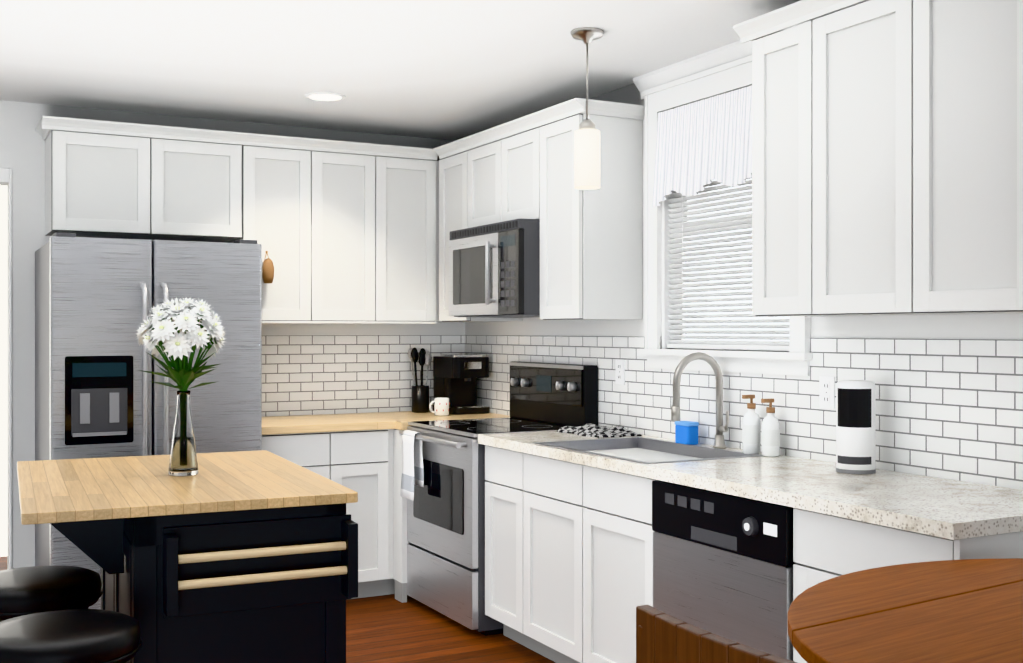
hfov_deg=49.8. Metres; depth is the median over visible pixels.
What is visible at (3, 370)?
wall
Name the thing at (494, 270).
microwave
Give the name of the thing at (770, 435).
soap bottle
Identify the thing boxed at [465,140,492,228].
upper cabinet
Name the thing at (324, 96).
recessed light
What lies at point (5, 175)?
trim
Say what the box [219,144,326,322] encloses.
upper cabinet
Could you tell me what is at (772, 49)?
upper cabinet
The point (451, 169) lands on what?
upper cabinet
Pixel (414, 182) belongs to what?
upper cabinet
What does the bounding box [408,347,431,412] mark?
utensil crock
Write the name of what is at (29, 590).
stool
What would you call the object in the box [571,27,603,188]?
pendant lamp
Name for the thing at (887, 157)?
upper cabinet
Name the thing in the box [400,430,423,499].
towel
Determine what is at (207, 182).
upper cabinet
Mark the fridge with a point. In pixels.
(98, 394)
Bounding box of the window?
[640,55,812,375]
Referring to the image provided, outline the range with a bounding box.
[398,361,597,635]
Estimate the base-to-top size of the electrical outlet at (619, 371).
0.114 m
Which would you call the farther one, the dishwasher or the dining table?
the dishwasher
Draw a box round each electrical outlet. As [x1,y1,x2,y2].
[615,359,624,384]
[819,376,834,408]
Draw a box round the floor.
[0,556,554,662]
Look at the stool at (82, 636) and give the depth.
2.60 m
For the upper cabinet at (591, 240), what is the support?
attached to the wall at (949, 396)
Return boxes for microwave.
[449,218,539,317]
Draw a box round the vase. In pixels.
[136,297,226,475]
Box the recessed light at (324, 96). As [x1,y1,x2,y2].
[304,92,345,100]
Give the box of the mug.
[429,398,449,415]
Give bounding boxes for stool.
[0,566,102,621]
[0,609,141,662]
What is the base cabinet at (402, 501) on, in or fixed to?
on the floor
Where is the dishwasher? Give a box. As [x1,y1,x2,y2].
[652,480,796,660]
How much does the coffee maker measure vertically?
0.328 m
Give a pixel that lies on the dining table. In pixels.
(960, 611)
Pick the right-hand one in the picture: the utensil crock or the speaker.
the speaker
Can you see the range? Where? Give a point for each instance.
(446, 539)
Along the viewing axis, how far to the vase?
3.51 m
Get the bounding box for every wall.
[0,100,464,568]
[0,185,6,556]
[465,83,1022,489]
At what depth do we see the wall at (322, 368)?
5.99 m
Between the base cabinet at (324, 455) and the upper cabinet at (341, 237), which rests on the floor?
the base cabinet at (324, 455)
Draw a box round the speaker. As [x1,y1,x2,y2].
[836,380,875,473]
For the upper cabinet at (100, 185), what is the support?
attached to the wall at (322, 368)
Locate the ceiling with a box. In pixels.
[0,0,868,140]
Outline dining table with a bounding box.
[787,558,1022,662]
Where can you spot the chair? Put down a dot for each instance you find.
(662, 637)
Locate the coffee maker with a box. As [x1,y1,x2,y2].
[433,354,488,414]
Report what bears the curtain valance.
attached to the window
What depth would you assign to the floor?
4.93 m
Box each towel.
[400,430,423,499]
[557,423,641,437]
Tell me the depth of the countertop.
5.64 m
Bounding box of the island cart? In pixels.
[17,450,357,662]
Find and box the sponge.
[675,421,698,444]
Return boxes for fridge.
[35,232,261,608]
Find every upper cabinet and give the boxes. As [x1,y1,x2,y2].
[43,124,166,239]
[167,136,246,241]
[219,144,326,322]
[327,148,390,323]
[391,152,438,323]
[439,148,522,321]
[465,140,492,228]
[493,124,536,222]
[537,108,643,319]
[745,20,792,315]
[793,0,888,316]
[889,0,1022,314]
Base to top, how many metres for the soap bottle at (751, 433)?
0.222 m
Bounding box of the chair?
[636,605,796,662]
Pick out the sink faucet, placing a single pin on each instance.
(719, 440)
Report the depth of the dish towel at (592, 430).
4.88 m
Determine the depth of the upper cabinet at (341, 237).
5.88 m
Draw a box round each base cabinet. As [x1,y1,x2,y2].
[262,434,345,486]
[346,430,397,599]
[398,430,411,597]
[478,431,1022,662]
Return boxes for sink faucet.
[671,352,728,447]
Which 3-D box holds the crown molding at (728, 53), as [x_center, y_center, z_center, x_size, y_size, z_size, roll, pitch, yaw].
[0.825,-1.078,4.415,0.060,0.090,1.100,0,0,-28]
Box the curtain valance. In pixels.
[652,85,751,206]
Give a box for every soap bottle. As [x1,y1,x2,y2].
[742,395,760,453]
[761,398,779,456]
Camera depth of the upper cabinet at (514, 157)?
5.30 m
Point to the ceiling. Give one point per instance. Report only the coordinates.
(453, 70)
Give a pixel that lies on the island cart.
(238, 557)
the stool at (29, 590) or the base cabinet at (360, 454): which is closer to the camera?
the stool at (29, 590)
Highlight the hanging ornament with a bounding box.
[262,251,273,282]
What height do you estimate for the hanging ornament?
0.166 m
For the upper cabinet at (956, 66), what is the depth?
3.05 m
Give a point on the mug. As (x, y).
(441, 406)
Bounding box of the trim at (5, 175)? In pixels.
[0,168,11,568]
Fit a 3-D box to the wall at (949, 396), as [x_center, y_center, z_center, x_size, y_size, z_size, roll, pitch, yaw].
[1.643,0.127,3.073,0.126,2.500,7.920,0,0,-28]
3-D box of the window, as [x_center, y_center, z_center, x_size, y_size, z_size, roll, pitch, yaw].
[0.883,-0.450,4.452,0.166,1.222,1.030,0,0,-28]
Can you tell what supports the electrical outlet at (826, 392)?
attached to the wall at (949, 396)
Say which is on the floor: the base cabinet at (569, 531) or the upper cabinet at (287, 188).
the base cabinet at (569, 531)

